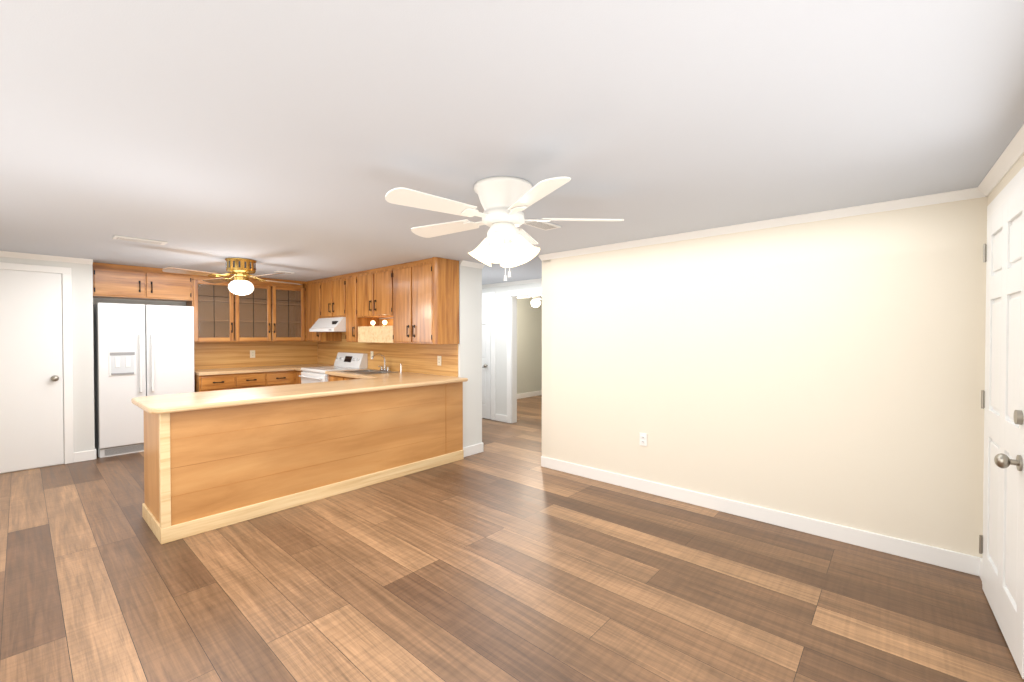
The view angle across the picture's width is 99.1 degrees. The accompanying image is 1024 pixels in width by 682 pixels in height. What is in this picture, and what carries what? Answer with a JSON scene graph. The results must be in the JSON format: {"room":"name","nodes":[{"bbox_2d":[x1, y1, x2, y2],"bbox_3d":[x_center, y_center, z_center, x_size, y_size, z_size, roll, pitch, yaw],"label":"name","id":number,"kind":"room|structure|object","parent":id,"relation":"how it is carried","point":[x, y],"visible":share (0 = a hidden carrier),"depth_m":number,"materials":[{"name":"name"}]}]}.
{"room":"empty living room","nodes":[
{"label":"empty living room","id":0,"kind":"room"},
{"bbox_2d":[0,256,94,473],"bbox_3d":[-5.220,0.219,4.457,0.120,2.250,1.370,1,1,42],"label":"wall","id":1,"kind":"structure","parent":0,"point":[75,351],"depth_m":4.81,"materials":[{"name":"white paint"}]},
{"bbox_2d":[0,269,63,472],"bbox_3d":[-5.122,0.307,4.412,0.082,2.060,0.820,1,1,42],"label":"door","id":2,"kind":"structure","parent":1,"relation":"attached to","point":[31,398],"depth_m":4.57,"materials":[{"name":"white wood"}]},
{"bbox_2d":[0,262,73,463],"bbox_3d":[-5.148,0.274,4.434,0.018,2.140,0.970,1,1,42],"label":"trim","id":3,"kind":"structure","parent":1,"relation":"attached to","point":[66,272],"depth_m":4.76,"materials":[{"name":"white wood"}]},
{"bbox_2d":[0,251,92,264],"bbox_3d":[-5.098,-0.880,4.455,0.046,0.052,1.190,1,1,42],"label":"crown molding","id":4,"kind":"structure","parent":1,"relation":"attached to","point":[2,253],"depth_m":4.62,"materials":[{"name":"white wood"}]},
{"bbox_2d":[77,263,94,451],"bbox_3d":[-4.999,0.211,5.097,0.640,2.250,0.120,1,1,42],"label":"wall","id":5,"kind":"structure","parent":0,"point":[84,314],"depth_m":4.88,"materials":[{"name":"white paint"}]},
{"bbox_2d":[86,448,95,459],"bbox_3d":[-4.906,1.281,5.114,0.534,0.110,0.018,1,1,42],"label":"baseboard","id":6,"kind":"structure","parent":5,"relation":"attached to","point":[92,453],"depth_m":4.92,"materials":[{"name":"white wood"}]},
{"bbox_2d":[93,298,303,369],"bbox_3d":[-2.448,0.170,8.361,0.120,2.250,8.390,1,1,42],"label":"wall","id":7,"kind":"structure","parent":0,"point":[131,301],"depth_m":5.61,"materials":[{"name":"white paint"}]},
{"bbox_2d":[92,262,306,341],"bbox_3d":[-4.041,-0.457,6.175,0.366,0.938,2.758,1,1,42],"label":"upper cabinet","id":8,"kind":"object","parent":7,"relation":"attached to","point":[269,312],"visible":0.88,"depth_m":6.12,"materials":[{"name":"brown wood"}]},
{"bbox_2d":[325,261,481,447],"bbox_3d":[-1.857,0.195,6.339,3.690,2.250,0.350,1,1,42],"label":"wall","id":9,"kind":"structure","parent":0,"point":[470,330],"depth_m":5.11,"materials":[{"name":"white paint"}]},
{"bbox_2d":[305,280,341,340],"bbox_3d":[-2.944,-0.465,6.820,0.506,0.938,0.338,1,1,42],"label":"upper cabinet","id":10,"kind":"object","parent":9,"relation":"attached to","point":[311,286],"depth_m":6.70,"materials":[{"name":"brown wood"}]},
{"bbox_2d":[317,277,333,319],"bbox_3d":[-2.613,-0.636,6.524,0.380,0.588,0.338,1,1,42],"label":"upper cabinet","id":11,"kind":"object","parent":9,"relation":"attached to","point":[322,284],"depth_m":6.46,"materials":[{"name":"brown wood"}]},
{"bbox_2d":[309,317,345,331],"bbox_3d":[-2.526,-0.233,6.341,0.752,0.203,0.501,1,1,42],"label":"range hood","id":12,"kind":"object","parent":11,"relation":"attached to","point":[336,324],"visible":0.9,"depth_m":6.09,"materials":[{"name":"white metal"}]},
{"bbox_2d":[194,318,457,376],"bbox_3d":[-2.547,0.053,5.491,3.539,0.704,1.829,1,1,42],"label":"panels","id":13,"kind":"object","parent":9,"relation":"attached to","point":[416,358],"visible":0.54,"depth_m":6.27,"materials":[{"name":"brown wood"}]},
{"bbox_2d":[250,350,254,357],"bbox_3d":[-3.914,0.197,6.594,0.010,0.114,0.070,1,1,42],"label":"outlet rear splash","id":14,"kind":"object","parent":13,"relation":"attached to","point":[252,353],"visible":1,"depth_m":6.59,"materials":[{"name":"beige plastic"}]},
{"bbox_2d":[437,356,440,365],"bbox_3d":[-0.867,0.235,5.203,0.070,0.114,0.010,1,1,42],"label":"outlet","id":15,"kind":"object","parent":13,"relation":"attached to","point":[438,360],"visible":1,"depth_m":5.20,"materials":[{"name":"beige plastic"}]},
{"bbox_2d":[329,274,344,316],"bbox_3d":[-2.329,-0.633,6.271,0.380,0.588,0.338,1,1,42],"label":"upper cabinet","id":16,"kind":"object","parent":9,"relation":"attached to","point":[336,283],"depth_m":6.18,"materials":[{"name":"brown wood"}]},
{"bbox_2d":[345,273,380,342],"bbox_3d":[-2.074,-0.455,6.048,0.300,0.938,0.338,1,1,42],"label":"upper cabinet","id":17,"kind":"object","parent":9,"relation":"attached to","point":[358,329],"depth_m":5.88,"materials":[{"name":"brown wood"}]},
{"bbox_2d":[353,266,388,320],"bbox_3d":[-1.644,-0.615,5.664,0.850,0.608,0.338,1,1,42],"label":"upper cabinet","id":18,"kind":"object","parent":9,"relation":"attached to","point":[370,287],"depth_m":5.57,"materials":[{"name":"brown wood"}]},
{"bbox_2d":[389,262,408,342],"bbox_3d":[-1.183,-0.445,5.256,0.385,0.938,0.338,1,1,42],"label":"upper cabinet","id":19,"kind":"object","parent":9,"relation":"attached to","point":[399,273],"depth_m":5.16,"materials":[{"name":"brown wood"}]},
{"bbox_2d":[409,257,458,343],"bbox_3d":[-0.877,-0.442,4.983,0.435,0.938,0.340,1,1,42],"label":"upper cabinet","id":20,"kind":"object","parent":9,"relation":"attached to","point":[417,301],"depth_m":4.85,"materials":[{"name":"brown wood"}]},
{"bbox_2d":[460,260,483,268],"bbox_3d":[-0.470,-0.888,5.073,0.046,0.052,0.320,1,1,42],"label":"crown molding","id":21,"kind":"structure","parent":9,"relation":"attached to","point":[463,263],"depth_m":5.07,"materials":[{"name":"white wood"}]},
{"bbox_2d":[463,443,481,456],"bbox_3d":[-0.472,1.281,5.123,0.014,0.110,0.350,1,1,42],"label":"baseboard","id":22,"kind":"structure","parent":9,"relation":"attached to","point":[474,449],"depth_m":5.12,"materials":[{"name":"white wood"}]},
{"bbox_2d":[482,282,541,418],"bbox_3d":[-0.684,0.179,7.644,3.470,2.250,0.120,1,1,42],"label":"wall","id":23,"kind":"structure","parent":0,"point":[500,350],"depth_m":7.11,"materials":[{"name":"white paint"}]},
{"bbox_2d":[482,298,490,418],"bbox_3d":[-0.680,0.289,7.493,0.810,2.017,0.097,1,1,42],"label":"hall door","id":24,"kind":"structure","parent":23,"relation":"in","point":[486,358],"depth_m":7.30,"materials":[{"name":"white wood"}]},
{"bbox_2d":[482,292,494,419],"bbox_3d":[-0.652,0.248,7.524,0.990,2.115,0.018,1,1,42],"label":"trim","id":25,"kind":"structure","parent":23,"relation":"attached to","point":[491,295],"depth_m":7.21,"materials":[{"name":"white wood"}]},
{"bbox_2d":[495,414,506,421],"bbox_3d":[-0.179,1.256,7.120,0.260,0.110,0.014,1,1,42],"label":"baseboard","id":26,"kind":"structure","parent":23,"relation":"attached to","point":[503,418],"depth_m":7.10,"materials":[{"name":"white wood"}]},
{"bbox_2d":[482,278,541,287],"bbox_3d":[-0.369,-0.915,7.240,4.460,0.052,0.046,1,1,42],"label":"crown molding","id":27,"kind":"structure","parent":23,"relation":"attached to","point":[532,280],"depth_m":6.89,"materials":[{"name":"white wood"}]},
{"bbox_2d":[507,288,541,422],"bbox_3d":[0.316,0.258,6.745,0.950,2.115,0.138,1,1,42],"label":"trim","id":28,"kind":"structure","parent":23,"relation":"attached to","point":[512,295],"depth_m":6.98,"materials":[{"name":"white wood"}]},
{"bbox_2d":[0,395,1023,681],"bbox_3d":[0.180,1.365,5.206,8.260,0.060,9.640,1,1,42],"label":"floor","id":29,"kind":"structure","parent":0,"point":[504,557],"depth_m":2.39,"materials":[{"name":"brown wood"}]},
{"bbox_2d":[93,303,194,457],"bbox_3d":[-4.563,0.444,5.448,0.560,1.775,0.910,1,1,42],"label":"refrigerator","id":30,"kind":"object","parent":29,"relation":"on","point":[141,350],"visible":0.92,"depth_m":5.19,"materials":[{"name":"white metal"}]},
{"bbox_2d":[142,406,258,543],"bbox_3d":[-2.416,0.915,3.364,0.688,0.884,0.574,1,1,42],"label":"base cabinet","id":31,"kind":"object","parent":29,"relation":"on","point":[217,459],"depth_m":3.13,"materials":[{"name":"brown wood"}]},
{"bbox_2d":[131,374,466,413],"bbox_3d":[-1.716,0.444,4.125,0.804,0.040,2.772,1,1,42],"label":"countertop","id":32,"kind":"structure","parent":31,"relation":"on","point":[207,400],"depth_m":3.64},
{"bbox_2d":[194,372,237,391],"bbox_3d":[-4.093,0.883,5.952,0.606,0.884,0.410,1,1,42],"label":"base cabinet","id":33,"kind":"object","parent":29,"relation":"on","point":[227,378],"depth_m":5.73,"materials":[{"name":"brown wood"}]},
{"bbox_2d":[194,364,333,375],"bbox_3d":[-3.552,0.415,6.391,0.824,0.040,1.804,1,1,42],"label":"countertop","id":34,"kind":"structure","parent":33,"relation":"on","point":[285,368],"depth_m":6.14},
{"bbox_2d":[238,372,265,388],"bbox_3d":[-3.831,0.879,6.247,0.606,0.884,0.380,1,1,42],"label":"base cabinet","id":35,"kind":"object","parent":29,"relation":"on","point":[245,379],"depth_m":6.04,"materials":[{"name":"brown wood"}]},
{"bbox_2d":[266,372,293,386],"bbox_3d":[-3.562,0.875,6.551,0.606,0.884,0.431,1,1,42],"label":"base cabinet","id":36,"kind":"object","parent":29,"relation":"on","point":[272,378],"depth_m":6.32,"materials":[{"name":"brown wood"}]},
{"bbox_2d":[259,398,322,516],"bbox_3d":[-2.057,0.910,3.777,0.676,0.884,0.520,1,1,42],"label":"base cabinet","id":37,"kind":"object","parent":29,"relation":"on","point":[290,433],"depth_m":3.55,"materials":[{"name":"brown wood"}]},
{"bbox_2d":[294,371,302,383],"bbox_3d":[-2.928,0.874,6.650,0.226,0.884,0.597,1,1,42],"label":"base cabinet","id":38,"kind":"object","parent":29,"relation":"on","point":[297,380],"depth_m":6.47,"materials":[{"name":"brown wood"}]},
{"bbox_2d":[299,352,367,383],"bbox_3d":[-2.585,0.751,6.287,0.754,1.140,0.677,1,1,42],"label":"range","id":39,"kind":"object","parent":29,"relation":"on","point":[347,361],"visible":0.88,"depth_m":6.25,"materials":[{"name":"white metal"}]},
{"bbox_2d":[328,370,372,381],"bbox_3d":[-2.106,0.883,5.920,0.436,0.885,0.596,1,1,42],"label":"base cabinet","id":40,"kind":"object","parent":29,"relation":"on","point":[332,377],"depth_m":5.72,"materials":[{"name":"brown wood"}]},
{"bbox_2d":[325,370,415,377],"bbox_3d":[-1.796,0.424,5.618,1.294,0.040,0.628,1,1,42],"label":"countertop","id":41,"kind":"structure","parent":40,"relation":"on","point":[340,373],"depth_m":5.46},
{"bbox_2d":[323,390,378,498],"bbox_3d":[-1.712,0.905,4.166,0.676,0.884,0.520,1,1,42],"label":"base cabinet","id":42,"kind":"object","parent":29,"relation":"on","point":[350,421],"depth_m":3.94,"materials":[{"name":"brown wood"}]},
{"bbox_2d":[379,386,418,481],"bbox_3d":[-1.373,0.900,4.548,0.676,0.884,0.500,1,1,42],"label":"base cabinet","id":43,"kind":"object","parent":29,"relation":"on","point":[398,409],"depth_m":4.32,"materials":[{"name":"brown wood"}]},
{"bbox_2d":[419,382,462,470],"bbox_3d":[-1.008,0.895,4.957,0.679,0.884,0.597,1,1,42],"label":"base cabinet","id":44,"kind":"object","parent":29,"relation":"on","point":[440,407],"depth_m":4.71,"materials":[{"name":"brown wood"}]},
{"bbox_2d":[0,0,1023,298],"bbox_3d":[0.180,-0.955,5.177,8.260,0.080,9.640,1,1,42],"label":"ceiling","id":45,"kind":"structure","parent":0,"point":[300,138],"depth_m":1.70,"materials":[{"name":"grey paint"}]},
{"bbox_2d":[112,235,167,244],"bbox_3d":[-3.298,-0.892,3.880,0.160,0.013,0.360,1,1,42],"label":"ceiling vent","id":46,"kind":"object","parent":45,"relation":"in","point":[132,239],"visible":1,"depth_m":3.85,"materials":[{"name":"white"}]},
{"bbox_2d":[162,258,301,294],"bbox_3d":[-3.048,-0.713,4.918,1.094,0.395,1.094,0,1,-15],"label":"kitchen ceiling fan","id":47,"kind":"object","parent":45,"relation":"hanging from","point":[242,269],"visible":1,"depth_m":4.82,"materials":[{"name":"gold metal"}]},
{"bbox_2d":[274,271,294,273],"bbox_3d":[-3.039,-0.916,5.829,0.120,0.013,0.220,1,1,42],"label":"ceiling vent","id":48,"kind":"object","parent":45,"relation":"in","point":[284,272],"visible":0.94,"depth_m":5.81,"materials":[{"name":"white"}]},
{"bbox_2d":[385,176,623,280],"bbox_3d":[-0.090,-0.611,2.495,1.319,0.539,1.320,1,1,42],"label":"room ceiling fan","id":49,"kind":"object","parent":45,"relation":"hanging from","point":[505,201],"visible":1,"depth_m":2.39,"materials":[{"name":"white"}]},
{"bbox_2d":[523,219,560,229],"bbox_3d":[0.226,-0.885,3.332,0.150,0.013,0.300,1,1,42],"label":"blade","id":50,"kind":"object","parent":49,"relation":"attached to","point":[542,225],"visible":0.85,"depth_m":3.32,"materials":[{"name":"white wood"}]},
{"bbox_2d":[517,295,541,306],"bbox_3d":[0.449,-0.799,8.284,0.900,0.309,0.900,0,1,-33],"label":"ceiling fan","id":51,"kind":"object","parent":45,"relation":"hanging from","point":[536,302],"visible":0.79,"depth_m":8.22,"materials":[{"name":"white glass"}]},
{"bbox_2d":[517,298,541,393],"bbox_3d":[-0.102,0.156,9.467,0.120,2.250,3.380,1,1,42],"label":"wall","id":52,"kind":"structure","parent":0,"point":[529,347],"depth_m":9.93,"materials":[{"name":"grey paint"}]},
{"bbox_2d":[517,390,541,398],"bbox_3d":[-0.065,1.227,9.421,0.014,0.110,3.340,1,1,42],"label":"baseboard","id":53,"kind":"structure","parent":52,"relation":"attached to","point":[536,393],"depth_m":9.93,"materials":[{"name":"white wood"}]},
{"bbox_2d":[542,260,550,456],"bbox_3d":[0.900,0.209,5.235,0.120,2.250,1.620,1,1,42],"label":"wall","id":54,"kind":"structure","parent":0,"point":[545,351],"depth_m":4.62,"materials":[{"name":"white paint"}]},
{"bbox_2d":[542,197,987,557],"bbox_3d":[1.607,0.230,3.597,3.350,2.250,0.131,1,1,42],"label":"wall","id":55,"kind":"structure","parent":0,"point":[831,370],"depth_m":3.14,"materials":[{"name":"beige paint"}]},
{"bbox_2d":[541,456,979,575],"bbox_3d":[1.521,1.300,3.605,3.230,0.110,0.014,1,1,42],"label":"baseboard","id":56,"kind":"structure","parent":55,"relation":"attached to","point":[952,560],"depth_m":3.15,"materials":[{"name":"white wood"}]},
{"bbox_2d":[538,187,987,260],"bbox_3d":[1.493,-0.869,3.581,3.276,0.052,0.046,1,1,42],"label":"crown molding","id":57,"kind":"structure","parent":55,"relation":"attached to","point":[951,196],"depth_m":3.12,"materials":[{"name":"white wood"}]},
{"bbox_2d":[987,154,1023,205],"bbox_3d":[1.298,0.267,0.676,0.317,2.250,4.921,1,1,42],"label":"wall","id":58,"kind":"structure","parent":0,"point":[1017,167],"depth_m":2.16,"materials":[{"name":"beige paint"}]},
{"bbox_2d":[978,124,1023,580],"bbox_3d":[1.227,0.266,0.721,0.235,2.250,4.698,1,1,42],"label":"trim","id":59,"kind":"structure","parent":58,"relation":"attached to","point":[1009,158],"depth_m":2.12,"materials":[{"name":"white wood"}]},
{"bbox_2d":[979,183,1023,678],"bbox_3d":[2.329,0.352,2.092,0.102,2.027,0.844,1,1,42],"label":"door","id":60,"kind":"structure","parent":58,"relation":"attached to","point":[1001,543],"depth_m":2.03,"materials":[{"name":"white wood"}]}
]}

